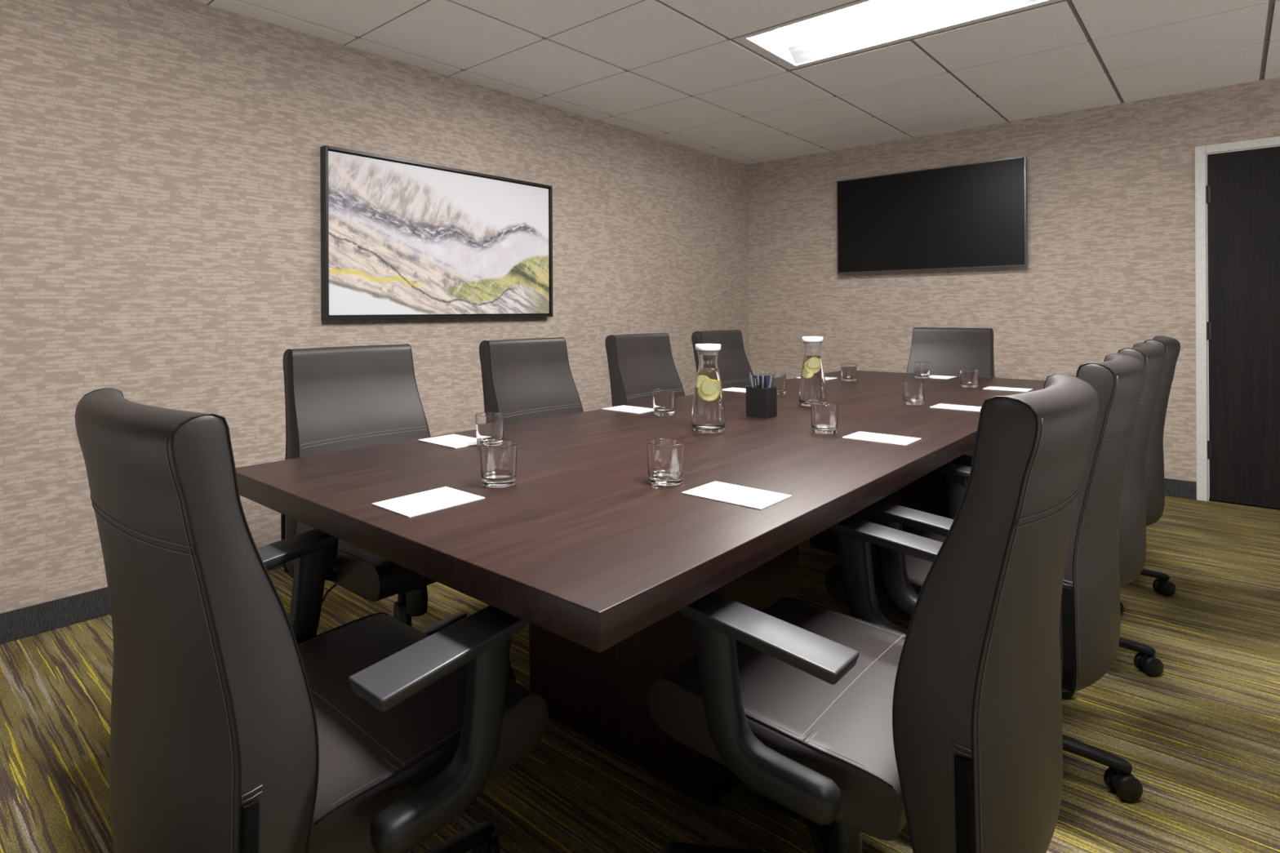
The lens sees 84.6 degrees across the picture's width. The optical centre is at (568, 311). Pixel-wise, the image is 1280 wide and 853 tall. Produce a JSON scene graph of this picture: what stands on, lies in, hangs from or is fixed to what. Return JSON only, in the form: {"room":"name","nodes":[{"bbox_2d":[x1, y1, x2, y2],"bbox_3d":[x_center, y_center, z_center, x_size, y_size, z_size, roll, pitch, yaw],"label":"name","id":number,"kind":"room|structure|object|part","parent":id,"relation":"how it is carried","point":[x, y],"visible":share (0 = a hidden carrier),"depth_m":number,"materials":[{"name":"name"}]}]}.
{"room":"conference room","nodes":[
{"label":"conference room","id":0,"kind":"room"},
{"bbox_2d":[0,0,748,613],"bbox_3d":[-0.806,-0.144,3.654,0.100,2.540,6.997,0,0,43],"label":"wall","id":1,"kind":"structure","parent":0,"point":[160,162],"depth_m":2.93,"materials":[{"name":"paper"}]},
{"bbox_2d":[0,564,283,644],"bbox_3d":[-0.795,1.074,3.581,0.008,0.104,6.897,0,0,43],"label":"baseboard","id":2,"kind":"structure","parent":1,"relation":"attached to","point":[21,623],"depth_m":2.48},
{"bbox_2d":[320,145,552,319],"bbox_3d":[-0.619,-0.364,3.743,0.048,0.798,1.472,0,0,43],"label":"framed artwork","id":3,"kind":"object","parent":1,"relation":"attached to","point":[401,238],"visible":1,"depth_m":3.62,"materials":[{"name":"paper"}]},
{"bbox_2d":[0,495,1279,852],"bbox_3d":[0.926,1.166,1.950,4.948,0.100,7.097,0,0,43],"label":"floor","id":4,"kind":"structure","parent":0,"point":[1200,737],"depth_m":1.80,"materials":[{"name":"carpet"}]},
{"bbox_2d":[75,387,548,852],"bbox_3d":[-0.387,0.622,1.183,0.681,1.002,0.720,0,0,43],"label":"office chair","id":5,"kind":"object","parent":4,"relation":"on","point":[237,726],"visible":0.99,"depth_m":0.91,"materials":[{"name":"grey leather"}]},
{"bbox_3d":[-0.568,0.469,0.995,0.511,0.690,0.194,0,-1,43],"label":"backrest","id":6,"kind":"part","parent":5,"relation":"part of","materials":[{"name":"grey leather"}]},
{"bbox_3d":[-0.520,0.628,1.329,0.230,0.296,0.236,0,0,43],"label":"armrest","id":7,"kind":"part","parent":5,"relation":"part of","materials":[{"name":"black plastic"}]},
{"bbox_3d":[-0.356,0.698,1.220,0.492,0.112,0.429,0,0,43],"label":"seat","id":8,"kind":"part","parent":5,"relation":"part of","materials":[{"name":"grey leather"}]},
{"bbox_3d":[-0.237,0.626,1.063,0.230,0.296,0.236,0,0,43],"label":"armrest","id":9,"kind":"part","parent":5,"relation":"part of","materials":[{"name":"black plastic"}]},
{"bbox_2d":[280,343,515,681],"bbox_3d":[-0.533,0.619,2.154,0.659,1.010,0.678,0,0,43],"label":"office chair","id":10,"kind":"object","parent":4,"relation":"on","point":[344,397],"visible":0.36,"depth_m":2.22,"materials":[{"name":"black leather"}]},
{"bbox_3d":[-0.629,0.628,1.978,0.236,0.296,0.230,0,0,43],"label":"armrest","id":11,"kind":"part","parent":10,"relation":"part of","materials":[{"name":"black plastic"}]},
{"bbox_3d":[-0.699,0.826,2.068,0.241,0.098,0.076,0,0,-12],"label":"lever","id":12,"kind":"part","parent":10,"relation":"part of","materials":[{"name":"black plastic"}]},
{"bbox_3d":[-0.699,0.462,2.311,0.194,0.690,0.511,0,0,43],"label":"backrest","id":13,"kind":"part","parent":10,"relation":"part of","materials":[{"name":"grey leather"}]},
{"bbox_3d":[-0.471,0.698,2.097,0.429,0.112,0.492,0,0,43],"label":"seat","id":14,"kind":"part","parent":10,"relation":"part of","materials":[{"name":"grey leather"}]},
{"bbox_3d":[-0.443,0.841,2.043,0.063,0.078,0.063,0,0,43],"label":"tension knob","id":15,"kind":"part","parent":10,"relation":"part of","materials":[{"name":"black plastic"}]},
{"bbox_2d":[479,337,583,605],"bbox_3d":[0.036,0.616,2.716,0.713,1.010,0.682,0,0,43],"label":"office chair","id":16,"kind":"object","parent":4,"relation":"on","point":[524,380],"visible":0.28,"depth_m":2.87,"materials":[{"name":"black leather"}]},
{"bbox_3d":[-0.155,0.459,2.884,0.194,0.690,0.511,0,0,43],"label":"backrest","id":17,"kind":"part","parent":16,"relation":"part of","materials":[{"name":"grey leather"}]},
{"bbox_2d":[235,370,1045,807],"bbox_3d":[0.884,0.741,2.604,1.174,0.750,3.690,0,0,43],"label":"conference table","id":18,"kind":"object","parent":4,"relation":"on","point":[602,561],"visible":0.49,"depth_m":1.59,"materials":[{"name":"brown wood"}]},
{"bbox_2d":[371,486,484,517],"bbox_3d":[-0.273,0.371,1.371,0.128,0.002,0.176,0,0,43],"label":"notepad","id":19,"kind":"object","parent":18,"relation":"on","point":[435,500],"visible":1,"depth_m":1.36,"materials":[{"name":"white paper"}]},
{"bbox_2d":[417,434,476,448],"bbox_3d":[-0.328,0.372,2.010,0.176,0.002,0.128,0,0,43],"label":"notepad","id":20,"kind":"object","parent":18,"relation":"on","point":[453,441],"visible":0.86,"depth_m":2.00,"materials":[{"name":"white paper"}]},
{"bbox_2d":[475,412,504,447],"bbox_3d":[-0.217,0.328,1.938,0.080,0.088,0.080,0,0,43],"label":"tumbler","id":21,"kind":"object","parent":18,"relation":"on","point":[489,425],"visible":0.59,"depth_m":1.91,"materials":[{"name":"clear glass"}]},
{"bbox_2d":[480,440,516,488],"bbox_3d":[-0.150,0.328,1.508,0.080,0.088,0.080,0,0,43],"label":"tumbler","id":22,"kind":"object","parent":18,"relation":"on","point":[498,457],"visible":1,"depth_m":1.48,"materials":[{"name":"clear glass"}]},
{"bbox_2d":[602,404,653,413],"bbox_3d":[0.235,0.369,2.638,0.176,0.002,0.128,0,0,43],"label":"notepad","id":23,"kind":"object","parent":18,"relation":"on","point":[623,408],"visible":0.86,"depth_m":2.63,"materials":[{"name":"white paper"}]},
{"bbox_2d":[653,388,675,416],"bbox_3d":[0.343,0.325,2.507,0.080,0.088,0.080,0,0,43],"label":"tumbler","id":24,"kind":"object","parent":18,"relation":"on","point":[664,399],"visible":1,"depth_m":2.47,"materials":[{"name":"clear glass"}]},
{"bbox_2d":[646,438,684,486],"bbox_3d":[0.210,0.326,1.515,0.080,0.088,0.080,0,0,43],"label":"tumbler","id":25,"kind":"object","parent":18,"relation":"on","point":[664,455],"visible":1,"depth_m":1.48,"materials":[{"name":"clear glass"}]},
{"bbox_2d":[691,343,725,433],"bbox_3d":[0.431,0.235,2.158,0.102,0.268,0.102,0,0,43],"label":"carafe","id":26,"kind":"object","parent":18,"relation":"on","point":[708,416],"visible":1,"depth_m":2.12,"materials":[{"name":"clear glass"}]},
{"bbox_3d":[0.431,0.117,2.158,0.078,0.032,0.078,0,0,43],"label":"lid","id":27,"kind":"part","parent":26,"relation":"part of","materials":[{"name":"white plastic"}]},
{"bbox_2d":[722,387,746,392],"bbox_3d":[0.808,0.365,3.252,0.176,0.002,0.128,0,0,43],"label":"notepad","id":28,"kind":"object","parent":18,"relation":"on","point":[733,389],"visible":0.43,"depth_m":3.26,"materials":[{"name":"white paper"}]},
{"bbox_2d":[681,480,791,510],"bbox_3d":[0.338,0.368,1.407,0.176,0.002,0.128,0,0,43],"label":"notepad","id":29,"kind":"object","parent":18,"relation":"on","point":[753,498],"visible":1,"depth_m":1.40,"materials":[{"name":"white paper"}]},
{"bbox_2d":[746,385,777,418],"bbox_3d":[0.677,0.315,2.453,0.078,0.104,0.078,0,0,43],"label":"pen cup","id":30,"kind":"object","parent":18,"relation":"on","point":[761,402],"visible":0.9,"depth_m":2.42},
{"bbox_2d":[749,373,754,386],"bbox_3d":[0.649,0.288,2.447,0.033,0.145,0.010,0,0,-12],"label":"pen","id":31,"kind":"object","parent":30,"relation":"in","point":[751,379],"visible":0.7,"depth_m":2.44,"materials":[{"name":"plastic"}]},
{"bbox_2d":[754,373,758,387],"bbox_3d":[0.659,0.288,2.439,0.029,0.146,0.009,0,0,-36],"label":"pen","id":32,"kind":"object","parent":30,"relation":"in","point":[755,375],"visible":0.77,"depth_m":2.43,"materials":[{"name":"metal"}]},
{"bbox_2d":[759,373,762,387],"bbox_3d":[0.670,0.287,2.434,0.010,0.147,0.026,0,0,19],"label":"pen","id":33,"kind":"object","parent":30,"relation":"in","point":[760,375],"visible":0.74,"depth_m":2.42,"materials":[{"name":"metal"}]},
{"bbox_2d":[761,372,764,387],"bbox_3d":[0.686,0.287,2.470,0.010,0.147,0.025,0,0,30],"label":"pen","id":34,"kind":"object","parent":30,"relation":"in","point":[762,374],"visible":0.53,"depth_m":2.47,"materials":[{"name":"plastic"}]},
{"bbox_2d":[763,373,767,388],"bbox_3d":[0.683,0.287,2.436,0.010,0.147,0.025,0,0,-22],"label":"pen","id":35,"kind":"object","parent":30,"relation":"in","point":[765,382],"visible":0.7,"depth_m":2.43,"materials":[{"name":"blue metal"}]},
{"bbox_2d":[765,373,769,388],"bbox_3d":[0.692,0.287,2.443,0.024,0.147,0.011,0,0,31],"label":"pen","id":36,"kind":"object","parent":30,"relation":"in","point":[768,375],"visible":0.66,"depth_m":2.44,"materials":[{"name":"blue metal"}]},
{"bbox_2d":[768,373,773,387],"bbox_3d":[0.702,0.288,2.448,0.030,0.146,0.012,0,0,14],"label":"pen","id":37,"kind":"object","parent":30,"relation":"in","point":[771,375],"visible":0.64,"depth_m":2.44,"materials":[{"name":"plastic"}]},
{"bbox_2d":[768,373,786,395],"bbox_3d":[0.925,0.322,3.101,0.080,0.088,0.080,0,0,43],"label":"tumbler","id":38,"kind":"object","parent":18,"relation":"on","point":[779,380],"visible":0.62,"depth_m":3.06,"materials":[{"name":"clear glass"}]},
{"bbox_2d":[799,336,826,407],"bbox_3d":[0.952,0.232,2.723,0.102,0.268,0.102,0,0,43],"label":"carafe","id":39,"kind":"object","parent":18,"relation":"on","point":[812,388],"visible":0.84,"depth_m":2.69,"materials":[{"name":"clear glass"}]},
{"bbox_3d":[0.951,0.114,2.723,0.078,0.032,0.078,0,0,43],"label":"lid","id":40,"kind":"part","parent":39,"relation":"part of","materials":[{"name":"white plastic"}]},
{"bbox_2d":[796,377,836,380],"bbox_3d":[1.357,0.362,3.821,0.176,0.002,0.128,0,0,43],"label":"notepad","id":41,"kind":"object","parent":18,"relation":"on","point":[826,378],"visible":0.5,"depth_m":3.78,"materials":[{"name":"white paper"}]},
{"bbox_2d":[810,401,838,434],"bbox_3d":[0.777,0.323,2.122,0.080,0.088,0.080,0,0,43],"label":"tumbler","id":42,"kind":"object","parent":18,"relation":"on","point":[824,415],"visible":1,"depth_m":2.09,"materials":[{"name":"clear glass"}]},
{"bbox_2d":[840,363,857,381],"bbox_3d":[1.474,0.319,3.675,0.080,0.088,0.080,0,0,43],"label":"tumbler","id":43,"kind":"object","parent":18,"relation":"on","point":[848,371],"visible":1,"depth_m":3.64,"materials":[{"name":"clear glass"}]},
{"bbox_2d":[842,431,921,445],"bbox_3d":[0.904,0.365,2.018,0.176,0.002,0.128,0,0,43],"label":"notepad","id":44,"kind":"object","parent":18,"relation":"on","point":[879,437],"visible":1,"depth_m":2.01,"materials":[{"name":"white paper"}]},
{"bbox_2d":[902,381,924,405],"bbox_3d":[1.354,0.320,2.742,0.080,0.088,0.080,0,0,43],"label":"tumbler","id":45,"kind":"object","parent":18,"relation":"on","point":[913,392],"visible":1,"depth_m":2.71,"materials":[{"name":"clear glass"}]},
{"bbox_2d":[913,361,929,378],"bbox_3d":[1.913,0.316,3.785,0.080,0.088,0.080,0,0,43],"label":"tumbler","id":46,"kind":"object","parent":18,"relation":"on","point":[922,369],"visible":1,"depth_m":3.75,"materials":[{"name":"clear glass"}]},
{"bbox_2d":[929,375,957,378],"bbox_3d":[2.035,0.359,3.832,0.128,0.002,0.176,0,0,43],"label":"notepad","id":47,"kind":"object","parent":18,"relation":"on","point":[931,376],"visible":0.79,"depth_m":3.84,"materials":[{"name":"white paper"}]},
{"bbox_2d":[929,403,981,411],"bbox_3d":[1.479,0.362,2.637,0.176,0.002,0.128,0,0,43],"label":"notepad","id":48,"kind":"object","parent":18,"relation":"on","point":[938,406],"visible":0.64,"depth_m":2.64,"materials":[{"name":"white paper"}]},
{"bbox_2d":[959,368,978,387],"bbox_3d":[1.915,0.316,3.342,0.080,0.088,0.080,0,0,43],"label":"tumbler","id":49,"kind":"object","parent":18,"relation":"on","point":[969,377],"visible":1,"depth_m":3.31,"materials":[{"name":"clear glass"}]},
{"bbox_2d":[982,386,1032,391],"bbox_3d":[2.037,0.359,3.240,0.176,0.002,0.128,0,0,43],"label":"notepad","id":50,"kind":"object","parent":18,"relation":"on","point":[989,387],"visible":1,"depth_m":3.23,"materials":[{"name":"white paper"}]},
{"bbox_2d":[604,332,684,407],"bbox_3d":[0.567,0.613,3.269,0.719,1.010,0.674,0,0,43],"label":"office chair","id":51,"kind":"object","parent":4,"relation":"on","point":[639,364],"visible":0.22,"depth_m":3.42,"materials":[{"name":"black leather"}]},
{"bbox_2d":[691,329,755,389],"bbox_3d":[1.063,0.610,3.793,0.721,1.010,0.680,0,0,43],"label":"office chair","id":52,"kind":"object","parent":4,"relation":"on","point":[734,367],"visible":0.23,"depth_m":4.02,"materials":[{"name":"black leather"}]},
{"bbox_2d":[646,373,1098,852],"bbox_3d":[0.500,0.613,1.230,0.682,1.006,0.677,0,0,43],"label":"office chair","id":53,"kind":"object","parent":4,"relation":"on","point":[948,726],"visible":0.98,"depth_m":0.97,"materials":[{"name":"black leather"}]},
{"bbox_3d":[0.326,1.039,1.312,0.305,0.061,0.051,0,0,19],"label":"leg","id":54,"kind":"part","parent":53,"relation":"part of","materials":[{"name":"black plastic"}]},
{"bbox_3d":[0.351,0.623,1.121,0.236,0.296,0.230,0,0,43],"label":"armrest","id":55,"kind":"part","parent":53,"relation":"part of","materials":[{"name":"black plastic"}]},
{"bbox_3d":[0.461,0.693,1.285,0.429,0.112,0.492,0,0,43],"label":"seat","id":56,"kind":"part","parent":53,"relation":"part of","materials":[{"name":"grey leather"}]},
{"bbox_3d":[0.502,1.038,1.434,0.051,0.061,0.305,0,0,1],"label":"leg","id":57,"kind":"part","parent":53,"relation":"part of","materials":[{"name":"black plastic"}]},
{"bbox_3d":[0.618,0.621,1.403,0.236,0.296,0.230,0,0,43],"label":"armrest","id":58,"kind":"part","parent":53,"relation":"part of","materials":[{"name":"black plastic"}]},
{"bbox_3d":[0.686,0.454,1.071,0.194,0.690,0.511,0,0,43],"label":"backrest","id":59,"kind":"part","parent":53,"relation":"part of","materials":[{"name":"grey leather"}]},
{"bbox_2d":[906,327,995,377],"bbox_3d":[2.173,0.604,4.104,0.681,1.010,0.669,0,0,36],"label":"office chair","id":60,"kind":"object","parent":4,"relation":"on","point":[947,350],"visible":0.17,"depth_m":4.26,"materials":[{"name":"black leather"}]},
{"bbox_2d":[824,353,1146,802],"bbox_3d":[1.042,0.610,1.784,0.664,1.006,0.671,0,0,43],"label":"office chair","id":61,"kind":"object","parent":4,"relation":"on","point":[1090,616],"visible":0.44,"depth_m":1.50,"materials":[{"name":"black leather"}]},
{"bbox_3d":[0.982,0.690,1.829,0.429,0.112,0.492,0,0,43],"label":"seat","id":62,"kind":"part","parent":61,"relation":"part of","materials":[{"name":"grey leather"}]},
{"bbox_3d":[0.872,0.620,1.665,0.236,0.296,0.230,0,0,43],"label":"armrest","id":63,"kind":"part","parent":61,"relation":"part of","materials":[{"name":"black plastic"}]},
{"bbox_3d":[1.139,0.619,1.947,0.236,0.296,0.230,0,0,43],"label":"armrest","id":64,"kind":"part","parent":61,"relation":"part of","materials":[{"name":"black plastic"}]},
{"bbox_3d":[1.207,0.451,1.614,0.194,0.690,0.511,0,0,43],"label":"backrest","id":65,"kind":"part","parent":61,"relation":"part of","materials":[{"name":"grey leather"}]},
{"bbox_2d":[919,342,1165,698],"bbox_3d":[1.545,0.607,2.320,0.667,1.006,0.672,0,0,43],"label":"office chair","id":66,"kind":"object","parent":4,"relation":"on","point":[1131,531],"visible":0.3,"depth_m":2.02,"materials":[{"name":"black leather"}]},
{"bbox_3d":[1.485,0.688,2.364,0.429,0.112,0.492,0,0,43],"label":"seat","id":67,"kind":"part","parent":66,"relation":"part of","materials":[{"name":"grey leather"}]},
{"bbox_3d":[1.710,0.449,2.150,0.194,0.690,0.511,0,0,43],"label":"backrest","id":68,"kind":"part","parent":66,"relation":"part of","materials":[{"name":"grey leather"}]},
{"bbox_2d":[1120,335,1180,613],"bbox_3d":[2.069,0.604,2.882,0.686,1.006,0.678,0,0,43],"label":"office chair","id":69,"kind":"object","parent":4,"relation":"on","point":[1154,486],"visible":0.27,"depth_m":2.57,"materials":[{"name":"black leather"}]},
{"bbox_3d":[2.239,0.446,2.703,0.194,0.690,0.511,0,0,43],"label":"backrest","id":70,"kind":"part","parent":69,"relation":"part of","materials":[{"name":"grey leather"}]},
{"bbox_2d":[192,0,1279,164],"bbox_3d":[0.913,-1.284,1.950,4.744,0.020,6.893,0,0,43],"label":"ceiling","id":71,"kind":"structure","parent":0,"point":[646,32],"depth_m":3.54,"materials":[{"name":"tile"}]},
{"bbox_2d":[207,0,1278,161],"bbox_3d":[0.913,-1.290,1.950,4.748,0.028,6.897,0,0,43],"label":"grid","id":72,"kind":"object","parent":71,"relation":"attached to","point":[1271,2],"depth_m":3.39,"materials":[{"name":"white metal"}]},
{"bbox_2d":[733,0,1061,70],"bbox_3d":[1.405,-1.339,3.075,1.207,0.116,0.598,0,0,43],"label":"ceiling light","id":73,"kind":"object","parent":71,"relation":"attached to","point":[856,25],"visible":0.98,"depth_m":3.21,"materials":[{"name":"white plastic"}]},
{"bbox_2d":[774,0,956,47],"bbox_3d":[1.406,-1.331,3.075,0.997,0.076,0.184,0,0,43],"label":"diffuser","id":74,"kind":"object","parent":73,"relation":"attached to","point":[873,11],"depth_m":3.14,"materials":[{"name":"white plastic"}]},
{"bbox_2d":[747,77,1279,482],"bbox_3d":[3.325,-0.167,4.489,4.748,2.540,0.100,0,0,43],"label":"wall","id":75,"kind":"structure","parent":0,"point":[1110,268],"depth_m":4.59,"materials":[{"name":"paper"}]},
{"bbox_2d":[836,155,1026,274],"bbox_3d":[2.584,-0.659,5.062,1.254,0.724,0.084,0,0,43],"label":"television","id":76,"kind":"object","parent":75,"relation":"attached to","point":[971,215],"visible":1,"depth_m":4.98,"materials":[{"name":"black plastic"}]},
{"bbox_2d":[1164,478,1196,499],"bbox_3d":[3.295,1.051,4.450,4.732,0.104,0.008,0,0,43],"label":"baseboard","id":77,"kind":"structure","parent":75,"relation":"attached to","point":[1173,487],"depth_m":4.13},
{"bbox_2d":[1194,136,1279,508],"bbox_3d":[4.068,0.066,3.777,1.008,2.065,0.114,0,0,43],"label":"door","id":78,"kind":"structure","parent":75,"relation":"in","point":[1237,267],"depth_m":3.97,"materials":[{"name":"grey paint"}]}
]}

